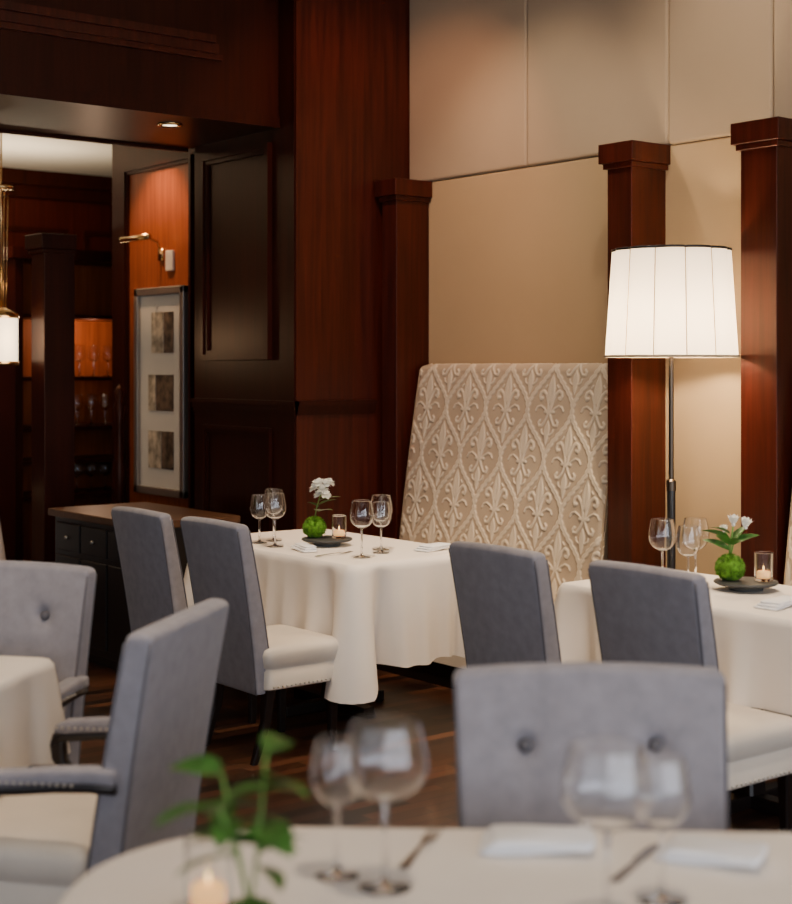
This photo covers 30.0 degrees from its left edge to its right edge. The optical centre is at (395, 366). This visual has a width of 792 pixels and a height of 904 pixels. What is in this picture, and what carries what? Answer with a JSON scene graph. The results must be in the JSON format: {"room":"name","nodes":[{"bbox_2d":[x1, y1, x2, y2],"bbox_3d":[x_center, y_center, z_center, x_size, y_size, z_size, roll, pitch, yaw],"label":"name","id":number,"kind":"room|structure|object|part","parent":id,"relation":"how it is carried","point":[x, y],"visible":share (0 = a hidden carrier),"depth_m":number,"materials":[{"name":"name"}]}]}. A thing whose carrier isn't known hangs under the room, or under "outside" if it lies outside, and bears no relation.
{"room":"restaurant","nodes":[
{"label":"restaurant","id":0,"kind":"room"},
{"bbox_2d":[2,196,111,250],"bbox_3d":[-6.243,-0.045,9.856,10.900,3.250,0.200,0,0,-38],"label":"wall","id":1,"kind":"structure","parent":0,"point":[76,217],"depth_m":12.44,"materials":[{"name":"brown wood"}]},
{"bbox_2d":[2,167,111,203],"bbox_3d":[-6.143,-1.510,9.731,10.500,0.220,0.120,0,0,-38],"label":"trim","id":2,"kind":"structure","parent":1,"relation":"attached to","point":[35,184],"depth_m":12.33,"materials":[{"name":"brown wood"}]},
{"bbox_2d":[2,225,111,249],"bbox_3d":[-6.037,0.060,9.879,10.050,2.440,0.020,0,0,-38],"label":"trim","id":3,"kind":"structure","parent":1,"relation":"attached to","point":[86,234],"depth_m":12.42,"materials":[{"name":"brown wood"}]},
{"bbox_2d":[2,133,111,176],"bbox_3d":[-4.998,-1.670,8.291,10.900,0.100,4.200,0,0,-38],"label":"ceiling","id":4,"kind":"structure","parent":0,"point":[18,151],"depth_m":11.34,"materials":[{"name":"white paint"}]},
{"bbox_2d":[0,133,18,364],"bbox_3d":[-2.399,-0.815,8.991,0.214,1.610,0.214,0,0,-38],"label":"pendant lantern","id":5,"kind":"object","parent":4,"relation":"hanging from","point":[9,318],"visible":0.99,"depth_m":8.95,"materials":[{"name":"beige glass"}]},
{"bbox_3d":[-2.399,-0.160,8.991,0.200,0.280,0.200,0,0,-38],"label":"lamp shade","id":6,"kind":"part","parent":5,"relation":"part of","materials":[{"name":"beige"}]},
{"bbox_2d":[0,0,277,148],"bbox_3d":[-4.224,-1.850,5.680,8.460,1.140,0.950,0,0,-38],"label":"ceiling soffit","id":7,"kind":"structure","parent":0,"point":[246,31],"depth_m":7.59,"materials":[{"name":"brown wood"}]},
{"bbox_2d":[0,0,222,60],"bbox_3d":[-4.065,-1.650,5.175,8.080,0.120,0.080,0,0,-38],"label":"trim","id":8,"kind":"structure","parent":7,"relation":"attached to","point":[14,16],"depth_m":7.25,"materials":[{"name":"brown wood"}]},
{"bbox_2d":[0,81,279,152],"bbox_3d":[-4.230,-1.300,5.679,8.450,0.080,0.985,0,0,-38],"label":"trim","id":9,"kind":"structure","parent":7,"relation":"attached to","point":[6,88],"depth_m":7.49,"materials":[{"name":"brown wood"}]},
{"bbox_2d":[157,122,182,127],"bbox_3d":[-1.190,-1.273,7.793,0.134,0.012,0.134,0,0,-38],"label":"recessed light","id":10,"kind":"object","parent":9,"relation":"attached to","point":[162,124],"visible":1,"depth_m":7.77,"materials":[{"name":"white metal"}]},
{"bbox_2d":[112,145,194,503],"bbox_3d":[-0.668,-0.045,10.036,1.950,3.250,1.600,0,0,-38],"label":"wall","id":11,"kind":"structure","parent":0,"point":[122,156],"depth_m":9.98,"materials":[{"name":"brown wood"}]},
{"bbox_2d":[122,154,194,508],"bbox_3d":[-1.534,-0.010,9.513,0.034,2.620,0.880,0,0,-38],"label":"trim","id":12,"kind":"structure","parent":11,"relation":"attached to","point":[189,158],"depth_m":9.21,"materials":[{"name":"brown wood"}]},
{"bbox_2d":[130,163,187,507],"bbox_3d":[-1.511,0.000,9.518,0.015,2.560,0.820,0,0,-38],"label":"wall panel","id":13,"kind":"object","parent":11,"relation":"attached to","point":[158,197],"visible":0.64,"depth_m":9.57,"materials":[{"name":"brown wood"}]},
{"bbox_2d":[119,233,164,260],"bbox_3d":[-1.579,-0.764,9.426,0.220,0.168,0.360,0,0,-38],"label":"picture light","id":14,"kind":"object","parent":13,"relation":"attached to","point":[161,251],"visible":1,"depth_m":9.44,"materials":[{"name":"gold metal"}]},
{"bbox_2d":[134,285,187,498],"bbox_3d":[-1.504,0.155,9.460,0.043,1.330,0.640,0,0,-38],"label":"framed picture","id":15,"kind":"object","parent":13,"relation":"attached to","point":[160,313],"visible":1,"depth_m":9.46,"materials":[{"name":"white paper"}]},
{"bbox_2d":[148,375,155,410],"bbox_3d":[-1.575,0.165,9.551,0.005,0.230,0.090,0,0,-38],"label":"photo","id":16,"kind":"object","parent":15,"relation":"attached to","point":[151,378],"depth_m":9.55},
{"bbox_2d":[148,430,160,468],"bbox_3d":[-1.553,0.530,9.524,0.005,0.240,0.160,0,0,-38],"label":"photo","id":17,"kind":"object","parent":15,"relation":"attached to","point":[154,436],"depth_m":9.52},
{"bbox_2d":[151,312,162,352],"bbox_3d":[-1.531,-0.220,9.496,0.005,0.260,0.150,0,0,-38],"label":"photo","id":18,"kind":"object","parent":15,"relation":"attached to","point":[156,317],"depth_m":9.50},
{"bbox_2d":[156,375,173,410],"bbox_3d":[-1.472,0.165,9.422,0.005,0.230,0.220,0,0,-38],"label":"photo","id":19,"kind":"object","parent":15,"relation":"attached to","point":[164,383],"depth_m":9.42},
{"bbox_2d":[161,431,173,469],"bbox_3d":[-1.450,0.530,9.395,0.005,0.240,0.150,0,0,-38],"label":"photo","id":20,"kind":"object","parent":15,"relation":"attached to","point":[167,437],"depth_m":9.39},
{"bbox_2d":[164,312,173,352],"bbox_3d":[-1.441,-0.220,9.383,0.005,0.260,0.120,0,0,-38],"label":"photo","id":21,"kind":"object","parent":15,"relation":"attached to","point":[168,316],"depth_m":9.38},
{"bbox_2d":[165,250,174,270],"bbox_3d":[-1.435,-0.675,9.394,0.020,0.130,0.090,0,0,-38],"label":"wall speaker","id":22,"kind":"object","parent":13,"relation":"attached to","point":[170,254],"visible":1,"depth_m":9.38,"materials":[{"name":"beige plastic"}]},
{"bbox_2d":[190,398,377,414],"bbox_3d":[-0.648,0.217,8.352,0.556,0.075,1.060,0,0,-38],"label":"trim","id":23,"kind":"structure","parent":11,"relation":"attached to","point":[274,407],"depth_m":8.02,"materials":[{"name":"brown wood"}]},
{"bbox_2d":[195,0,294,532],"bbox_3d":[-0.853,-0.420,8.216,0.006,4.000,1.018,0,0,-39],"label":"wall paneling","id":24,"kind":"structure","parent":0,"point":[236,463],"depth_m":8.15,"materials":[{"name":"brown wood"}]},
{"bbox_2d":[200,142,271,359],"bbox_3d":[-0.896,-0.625,8.244,0.034,1.170,0.700,0,0,-38],"label":"trim","id":25,"kind":"structure","parent":24,"relation":"attached to","point":[265,148],"depth_m":8.27,"materials":[{"name":"brown wood"}]},
{"bbox_2d":[201,424,271,531],"bbox_3d":[-0.892,0.830,8.248,0.024,1.000,0.700,0,0,-38],"label":"trim","id":26,"kind":"structure","parent":24,"relation":"attached to","point":[205,428],"depth_m":8.30,"materials":[{"name":"brown wood"}]},
{"bbox_2d":[295,0,409,536],"bbox_3d":[-0.475,-0.420,8.509,0.950,4.000,1.030,0,0,-39],"label":"wall paneling","id":27,"kind":"object","parent":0,"point":[352,57],"depth_m":8.00,"materials":[{"name":"brown wood"}]},
{"bbox_2d":[79,661,779,831],"bbox_3d":[-1.356,1.630,3.713,10.900,0.100,15.900,0,0,-38],"label":"floor","id":28,"kind":"structure","parent":0,"point":[434,803],"depth_m":5.94,"materials":[{"name":"brown wood"}]},
{"bbox_2d":[0,524,5,559],"bbox_3d":[-2.908,1.201,8.993,0.878,0.758,0.873,0,0,-38],"label":"banquette","id":29,"kind":"object","parent":28,"relation":"on","point":[2,551],"visible":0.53,"depth_m":8.93,"materials":[{"name":"beige fabric"}]},
{"bbox_2d":[0,656,70,767],"bbox_3d":[-1.509,1.201,3.849,1.032,0.758,1.028,0,0,13],"label":"dining table","id":30,"kind":"object","parent":28,"relation":"on","point":[31,707],"visible":0.88,"depth_m":4.03,"materials":[{"name":"white linen tablecloth fabric"}]},
{"bbox_2d":[0,560,96,766],"bbox_3d":[-1.254,1.090,4.273,0.585,0.980,0.689,0,0,14],"label":"armchair","id":31,"kind":"object","parent":28,"relation":"on","point":[46,608],"visible":0.39,"depth_m":4.47,"materials":[{"name":"grey fabric"}]},
{"bbox_3d":[-1.276,1.196,4.184,0.536,0.187,0.506,0,0,13],"label":"seat","id":32,"kind":"part","parent":31,"relation":"part of","materials":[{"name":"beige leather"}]},
{"bbox_3d":[-0.993,1.087,4.242,0.051,0.266,0.415,0,0,14],"label":"arm frame","id":33,"kind":"part","parent":31,"relation":"part of","materials":[{"name":"black"}]},
{"bbox_2d":[25,233,76,562],"bbox_3d":[-2.097,0.390,8.989,0.230,2.380,0.240,0,0,-38],"label":"wood post","id":34,"kind":"object","parent":28,"relation":"on","point":[53,255],"visible":0.66,"depth_m":8.92,"materials":[{"name":"brown wood"}]},
{"bbox_2d":[0,246,111,560],"bbox_3d":[-2.137,0.365,11.168,1.820,2.430,0.500,0,0,-38],"label":"shelf unit","id":35,"kind":"object","parent":28,"relation":"on","point":[93,269],"visible":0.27,"depth_m":10.96,"materials":[{"name":"brown wood"}]},
{"bbox_2d":[0,598,229,903],"bbox_3d":[-0.816,1.090,3.707,0.689,0.980,0.585,0,0,13],"label":"armchair","id":36,"kind":"object","parent":28,"relation":"on","point":[59,823],"visible":0.81,"depth_m":3.47,"materials":[{"name":"grey fabric"}]},
{"bbox_3d":[-0.906,1.196,3.727,0.506,0.187,0.536,0,0,13],"label":"seat","id":37,"kind":"part","parent":36,"relation":"part of","materials":[{"name":"white fabric"}]},
{"bbox_3d":[-0.843,1.087,3.446,0.415,0.266,0.051,0,0,13],"label":"arm frame","id":38,"kind":"part","parent":36,"relation":"part of","materials":[{"name":"black"}]},
{"bbox_3d":[-0.729,1.087,3.954,0.415,0.266,0.051,0,0,13],"label":"arm frame","id":39,"kind":"part","parent":36,"relation":"part of","materials":[{"name":"black fabric"}]},
{"bbox_3d":[-0.578,0.947,3.653,0.200,0.695,0.544,0,0,13],"label":"backrest","id":40,"kind":"part","parent":36,"relation":"part of","materials":[{"name":"grey fabric"}]},
{"bbox_2d":[48,502,239,670],"bbox_3d":[-1.373,1.180,7.980,0.613,0.800,1.020,0,0,-38],"label":"sideboard","id":41,"kind":"object","parent":28,"relation":"on","point":[84,535],"visible":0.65,"depth_m":7.75,"materials":[{"name":"black paint"}]},
{"bbox_2d":[112,384,126,503],"bbox_3d":[-1.822,0.845,9.744,0.120,1.470,0.120,0,0,-38],"label":"sculpture","id":42,"kind":"object","parent":41,"relation":"on","point":[119,470],"visible":0.45,"depth_m":9.72,"materials":[{"name":"brown wood"}]},
{"bbox_2d":[111,506,256,723],"bbox_3d":[-0.933,1.096,6.567,0.544,0.968,0.460,0,0,-38],"label":"dining chair","id":43,"kind":"object","parent":28,"relation":"on","point":[154,587],"visible":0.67,"depth_m":6.38,"materials":[{"name":"grey fabric"}]},
{"bbox_3d":[-1.065,0.959,6.462,0.206,0.693,0.444,0,0,-38],"label":"backrest","id":44,"kind":"part","parent":43,"relation":"part of","materials":[{"name":"grey fabric"}]},
{"bbox_3d":[-0.637,1.430,6.563,0.046,0.300,0.046,0,0,-38],"label":"leg","id":45,"kind":"part","parent":43,"relation":"part of","materials":[{"name":"black wood"}]},
{"bbox_2d":[180,516,338,765],"bbox_3d":[-0.560,1.096,6.122,0.544,0.968,0.460,0,0,-38],"label":"dining chair","id":46,"kind":"object","parent":28,"relation":"on","point":[257,658],"visible":0.83,"depth_m":5.94,"materials":[{"name":"grey fabric"}]},
{"bbox_3d":[-0.766,1.430,6.197,0.106,0.300,0.046,0,0,-38],"label":"leg","id":47,"kind":"part","parent":46,"relation":"part of","materials":[{"name":"black"}]},
{"bbox_3d":[-0.692,0.959,6.017,0.206,0.693,0.444,0,0,-38],"label":"backrest","id":48,"kind":"part","parent":46,"relation":"part of","materials":[{"name":"grey fabric"}]},
{"bbox_3d":[-0.533,1.430,5.904,0.106,0.300,0.046,0,0,-38],"label":"leg","id":49,"kind":"part","parent":46,"relation":"part of","materials":[{"name":"black wood"}]},
{"bbox_3d":[-0.497,1.430,6.411,0.046,0.300,0.046,0,0,-38],"label":"leg","id":50,"kind":"part","parent":46,"relation":"part of","materials":[{"name":"black wood"}]},
{"bbox_3d":[-0.504,1.196,6.167,0.400,0.187,0.460,0,0,-38],"label":"seat","id":51,"kind":"part","parent":46,"relation":"part of","materials":[{"name":"white fabric"}]},
{"bbox_3d":[-0.264,1.430,6.119,0.046,0.300,0.046,0,0,-38],"label":"leg","id":52,"kind":"part","parent":46,"relation":"part of","materials":[{"name":"black wood"}]},
{"bbox_2d":[184,529,464,716],"bbox_3d":[-0.290,1.201,6.861,0.996,0.758,1.535,0,0,-38],"label":"dining table","id":53,"kind":"object","parent":28,"relation":"on","point":[398,607],"visible":0.55,"depth_m":6.33,"materials":[{"name":"white linen tablecloth fabric"}]},
{"bbox_2d":[250,494,266,543],"bbox_3d":[-0.637,0.709,6.905,0.092,0.225,0.092,0,0,-38],"label":"wine glass","id":54,"kind":"object","parent":53,"relation":"on","point":[257,500],"visible":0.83,"depth_m":6.87,"materials":[{"name":"white"}]},
{"bbox_2d":[264,488,282,541],"bbox_3d":[-0.577,0.699,6.990,0.104,0.245,0.104,0,0,-38],"label":"wine glass","id":55,"kind":"object","parent":53,"relation":"on","point":[268,490],"visible":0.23,"depth_m":6.97,"materials":[{"name":"white"}]},
{"bbox_2d":[264,492,285,547],"bbox_3d":[-0.553,0.699,6.767,0.104,0.245,0.104,0,0,-38],"label":"wine glass","id":56,"kind":"object","parent":53,"relation":"on","point":[275,502],"visible":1,"depth_m":6.73,"materials":[{"name":"white"}]},
{"bbox_2d":[291,542,316,552],"bbox_3d":[-0.410,0.808,6.625,0.080,0.026,0.168,0,0,-23],"label":"folded napkin","id":57,"kind":"object","parent":53,"relation":"on","point":[304,547],"visible":1,"depth_m":6.59,"materials":[{"name":"white fabric"}]},
{"bbox_2d":[301,535,351,546],"bbox_3d":[-0.318,0.805,6.826,0.236,0.032,0.236,0,0,-38],"label":"tray","id":58,"kind":"object","parent":53,"relation":"on","point":[324,540],"visible":0.94,"depth_m":6.77,"materials":[{"name":"black ceramic"}]},
{"bbox_2d":[302,478,338,537],"bbox_3d":[-0.349,0.651,6.840,0.170,0.275,0.137,0,0,-15],"label":"flowers","id":59,"kind":"object","parent":58,"relation":"on","point":[313,527],"visible":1,"depth_m":6.82,"materials":[{"name":"green plant"}]},
{"bbox_2d":[332,514,345,538],"bbox_3d":[-0.262,0.735,6.819,0.068,0.106,0.068,0,0,-38],"label":"votive candle","id":60,"kind":"object","parent":58,"relation":"on","point":[338,520],"visible":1,"depth_m":6.79,"materials":[{"name":"clear glass"}]},
{"bbox_2d":[314,551,352,556],"bbox_3d":[-0.273,0.818,6.479,0.210,0.007,0.024,0,0,-43],"label":"fork","id":61,"kind":"object","parent":53,"relation":"on","point":[347,551],"visible":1,"depth_m":6.47,"materials":[{"name":"silver metal"}]},
{"bbox_2d":[350,500,373,557],"bbox_3d":[-0.148,0.699,6.386,0.104,0.245,0.104,0,0,-38],"label":"wine glass","id":62,"kind":"object","parent":53,"relation":"on","point":[361,511],"visible":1,"depth_m":6.35,"materials":[{"name":"white"}]},
{"bbox_2d":[372,501,390,553],"bbox_3d":[-0.066,0.709,6.541,0.092,0.225,0.092,0,0,-38],"label":"wine glass","id":63,"kind":"object","parent":53,"relation":"on","point":[381,509],"visible":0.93,"depth_m":6.51,"materials":[{"name":"white"}]},
{"bbox_2d":[371,494,392,550],"bbox_3d":[-0.067,0.699,6.655,0.104,0.245,0.104,0,0,-38],"label":"wine glass","id":64,"kind":"object","parent":53,"relation":"on","point":[377,497],"visible":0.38,"depth_m":6.63,"materials":[{"name":"white"}]},
{"bbox_2d":[414,542,450,551],"bbox_3d":[0.162,0.808,6.642,0.100,0.026,0.168,0,0,42],"label":"folded napkin","id":65,"kind":"object","parent":53,"relation":"on","point":[431,547],"visible":0.97,"depth_m":6.60,"materials":[{"name":"white fabric"}]},
{"bbox_2d":[375,178,431,538],"bbox_3d":[0.042,0.280,8.125,0.261,2.600,0.185,0,0,-38],"label":"wood post","id":66,"kind":"object","parent":28,"relation":"on","point":[405,202],"visible":0.63,"depth_m":8.06,"materials":[{"name":"brown wood"}]},
{"bbox_2d":[58,827,791,903],"bbox_3d":[0.389,1.201,2.183,1.910,0.758,0.990,0,0,2],"label":"dining table","id":67,"kind":"object","parent":28,"relation":"on","point":[448,869],"visible":0.7,"depth_m":2.41,"materials":[{"name":"white linen tablecloth fabric"}]},
{"bbox_2d":[184,831,231,903],"bbox_3d":[-0.284,0.766,2.240,0.071,0.111,0.071,0,0,-38],"label":"votive candle","id":68,"kind":"object","parent":67,"relation":"on","point":[210,881],"visible":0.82,"depth_m":2.21,"materials":[{"name":"clear glass"}]},
{"bbox_2d":[153,733,308,903],"bbox_3d":[-0.227,0.680,2.081,0.209,0.281,0.283,0,0,-3],"label":"potted plant","id":69,"kind":"object","parent":67,"relation":"on","point":[269,831],"visible":1,"depth_m":2.08,"materials":[{"name":"green plant"}]},
{"bbox_2d":[310,733,358,882],"bbox_3d":[-0.095,0.710,2.388,0.086,0.222,0.086,0,0,-38],"label":"wine glass","id":70,"kind":"object","parent":67,"relation":"on","point":[329,783],"visible":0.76,"depth_m":2.36,"materials":[{"name":"white"}]},
{"bbox_2d":[342,713,427,896],"bbox_3d":[-0.017,0.690,2.335,0.136,0.262,0.136,0,0,-38],"label":"wine glass","id":71,"kind":"object","parent":67,"relation":"on","point":[385,758],"visible":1,"depth_m":2.29,"materials":[{"name":"white"}]},
{"bbox_2d":[399,826,442,869],"bbox_3d":[0.041,0.818,2.518,0.024,0.007,0.210,0,0,16],"label":"fork","id":72,"kind":"object","parent":67,"relation":"on","point":[408,861],"visible":1,"depth_m":2.51,"materials":[{"name":"silver metal"}]},
{"bbox_2d":[478,825,595,855],"bbox_3d":[0.240,0.807,2.532,0.198,0.027,0.120,0,0,4],"label":"folded napkin","id":73,"kind":"object","parent":67,"relation":"on","point":[499,840],"visible":1,"depth_m":2.49,"materials":[{"name":"white fabric"}]},
{"bbox_2d":[561,736,653,903],"bbox_3d":[0.312,0.690,2.186,0.136,0.262,0.136,0,0,-38],"label":"wine glass","id":74,"kind":"object","parent":67,"relation":"on","point":[607,783],"visible":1,"depth_m":2.14,"materials":[{"name":"white"}]},
{"bbox_2d":[610,843,658,882],"bbox_3d":[0.400,0.820,2.454,0.020,0.002,0.222,0,0,30],"label":"knife","id":75,"kind":"object","parent":67,"relation":"on","point":[637,860],"visible":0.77,"depth_m":2.44,"materials":[{"name":"silver metal"}]},
{"bbox_2d":[638,751,689,903],"bbox_3d":[0.408,0.710,2.273,0.086,0.222,0.086,0,0,-38],"label":"wine glass","id":76,"kind":"object","parent":67,"relation":"on","point":[670,805],"visible":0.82,"depth_m":2.24,"materials":[{"name":"white"}]},
{"bbox_2d":[654,833,768,867],"bbox_3d":[0.528,0.808,2.474,0.178,0.026,0.120,0,0,22],"label":"folded napkin","id":77,"kind":"object","parent":67,"relation":"on","point":[682,848],"visible":0.93,"depth_m":2.44,"materials":[{"name":"white fabric"}]},
{"bbox_2d":[376,363,607,688],"bbox_3d":[0.465,0.780,7.388,0.514,1.599,1.491,0,0,-38],"label":"banquette","id":78,"kind":"object","parent":28,"relation":"on","point":[513,455],"visible":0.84,"depth_m":7.36,"materials":[{"name":"beige fabric"}]},
{"bbox_2d":[433,602,554,667],"bbox_3d":[0.369,1.282,7.311,0.268,0.355,1.489,0,0,-38],"label":"seat cushion","id":79,"kind":"object","parent":78,"relation":"on","point":[454,661],"depth_m":7.24,"materials":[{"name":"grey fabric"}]},
{"bbox_2d":[448,541,561,666],"bbox_3d":[0.521,1.096,5.245,0.544,0.968,0.460,0,0,-38],"label":"dining chair","id":80,"kind":"object","parent":28,"relation":"on","point":[504,595],"visible":0.58,"depth_m":5.06,"materials":[{"name":"grey fabric"}]},
{"bbox_2d":[453,662,728,831],"bbox_3d":[0.388,1.090,2.691,0.544,0.980,0.689,0,0,0],"label":"dining chair","id":81,"kind":"object","parent":28,"relation":"on","point":[516,725],"visible":0.62,"depth_m":2.94,"materials":[{"name":"grey fabric"}]},
{"bbox_2d":[598,140,670,567],"bbox_3d":[1.095,0.280,6.800,0.261,2.600,0.210,0,0,-38],"label":"wood post","id":82,"kind":"object","parent":28,"relation":"on","point":[636,169],"visible":0.59,"depth_m":6.74,"materials":[{"name":"brown wood"}]},
{"bbox_2d":[604,244,739,569],"bbox_3d":[1.157,0.542,6.223,0.559,2.075,0.559,0,0,-19],"label":"floor lamp","id":83,"kind":"object","parent":28,"relation":"on","point":[671,301],"visible":0.97,"depth_m":6.01,"materials":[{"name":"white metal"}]},
{"bbox_3d":[1.157,-0.490,6.223,0.502,0.010,0.502,0,0,41],"label":"trim","id":84,"kind":"part","parent":83,"relation":"part of","materials":[{"name":"white fabric"}]},
{"bbox_3d":[1.157,-0.268,6.223,0.552,0.445,0.552,0,0,41],"label":"lamp shade","id":85,"kind":"part","parent":83,"relation":"part of","materials":[{"name":"white fabric"}]},
{"bbox_3d":[1.157,-0.045,6.223,0.560,0.010,0.560,0,0,41],"label":"trim","id":86,"kind":"part","parent":83,"relation":"part of","materials":[{"name":"beige fabric"}]},
{"bbox_2d":[554,572,791,816],"bbox_3d":[1.259,1.201,5.328,0.806,0.758,1.472,0,0,-38],"label":"dining table","id":87,"kind":"object","parent":28,"relation":"on","point":[754,645],"visible":0.44,"depth_m":5.00,"materials":[{"name":"white fabric"}]},
{"bbox_2d":[648,518,675,566],"bbox_3d":[1.009,0.699,5.607,0.104,0.245,0.104,0,0,-38],"label":"wine glass","id":88,"kind":"object","parent":87,"relation":"on","point":[662,532],"visible":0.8,"depth_m":5.57,"materials":[{"name":"white"}]},
{"bbox_2d":[676,525,700,571],"bbox_3d":[1.095,0.709,5.547,0.092,0.225,0.092,0,0,-38],"label":"wine glass","id":89,"kind":"object","parent":87,"relation":"on","point":[688,542],"visible":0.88,"depth_m":5.51,"materials":[{"name":"white"}]},
{"bbox_2d":[683,517,708,572],"bbox_3d":[1.140,0.699,5.635,0.104,0.245,0.104,0,0,-38],"label":"wine glass","id":90,"kind":"object","parent":87,"relation":"on","point":[702,524],"visible":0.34,"depth_m":5.60,"materials":[{"name":"white"}]},
{"bbox_2d":[713,576,778,591],"bbox_3d":[1.291,0.805,5.461,0.236,0.032,0.236,0,0,-38],"label":"tray","id":91,"kind":"object","parent":87,"relation":"on","point":[744,584],"visible":0.89,"depth_m":5.40,"materials":[{"name":"grey stone"}]},
{"bbox_2d":[702,514,758,580],"bbox_3d":[1.236,0.665,5.467,0.209,0.245,0.132,0,0,14],"label":"flowers","id":92,"kind":"object","parent":91,"relation":"on","point":[730,567],"visible":1,"depth_m":5.46,"materials":[{"name":"green plant"}]},
{"bbox_2d":[754,551,772,581],"bbox_3d":[1.354,0.735,5.454,0.068,0.106,0.068,0,0,-38],"label":"votive candle","id":93,"kind":"object","parent":91,"relation":"on","point":[763,560],"visible":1,"depth_m":5.43,"materials":[{"name":"clear glass"}]},
{"bbox_2d":[753,595,791,610],"bbox_3d":[1.307,0.808,5.074,0.100,0.027,0.188,0,0,41],"label":"folded napkin","id":94,"kind":"object","parent":87,"relation":"on","point":[783,601],"visible":1,"depth_m":5.03,"materials":[{"name":"white fabric"}]},
{"bbox_2d":[588,560,791,831],"bbox_3d":[0.950,1.096,4.730,0.544,0.968,0.460,0,0,-38],"label":"dining chair","id":95,"kind":"object","parent":28,"relation":"on","point":[644,613],"visible":0.47,"depth_m":4.57,"materials":[{"name":"grey fabric"}]},
{"bbox_3d":[0.818,0.959,4.624,0.206,0.693,0.444,0,0,-38],"label":"backrest","id":96,"kind":"part","parent":95,"relation":"part of","materials":[{"name":"grey fabric"}]},
{"bbox_3d":[0.977,1.430,4.512,0.106,0.300,0.046,0,0,-38],"label":"leg","id":97,"kind":"part","parent":95,"relation":"part of","materials":[{"name":"black wood"}]},
{"bbox_3d":[1.007,1.196,4.775,0.400,0.187,0.460,0,0,-38],"label":"seat","id":98,"kind":"part","parent":95,"relation":"part of","materials":[{"name":"white fabric"}]},
{"bbox_3d":[1.246,1.430,4.726,0.046,0.300,0.046,0,0,-38],"label":"leg","id":99,"kind":"part","parent":95,"relation":"part of","materials":[{"name":"black"}]},
{"bbox_2d":[731,116,791,584],"bbox_3d":[1.579,0.280,6.192,0.261,2.600,0.245,0,0,-38],"label":"wood post","id":100,"kind":"object","parent":28,"relation":"on","point":[764,145],"visible":0.62,"depth_m":6.11,"materials":[{"name":"brown wood"}]},
{"bbox_2d":[763,495,791,716],"bbox_3d":[2.050,0.780,5.395,0.514,1.599,1.582,0,0,-38],"label":"banquette","id":101,"kind":"object","parent":28,"relation":"on","point":[788,565],"visible":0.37,"depth_m":6.02,"materials":[{"name":"beige fabric"}]},
{"bbox_2d":[763,709,791,716],"bbox_3d":[1.954,1.282,5.319,0.268,0.355,1.580,0,0,-38],"label":"seat cushion","id":102,"kind":"object","parent":101,"relation":"on","point":[763,709],"depth_m":5.71,"materials":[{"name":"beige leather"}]},
{"bbox_2d":[433,136,729,181],"bbox_3d":[3.408,-0.420,4.270,0.150,4.000,10.440,0,0,-38],"label":"wall","id":103,"kind":"structure","parent":0,"point":[727,136],"depth_m":7.44,"materials":[{"name":"brown paint"}]},
{"bbox_2d":[429,136,740,575],"bbox_3d":[3.335,0.275,4.218,0.027,2.590,10.426,0,0,-39],"label":"wall panel","id":104,"kind":"object","parent":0,"point":[518,258],"depth_m":7.29,"materials":[{"name":"beige paint"}]},
{"bbox_2d":[410,0,791,181],"bbox_3d":[3.330,-1.721,4.214,0.040,1.397,10.428,0,0,-39],"label":"wall panel","id":105,"kind":"object","parent":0,"point":[496,85],"depth_m":7.24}
]}

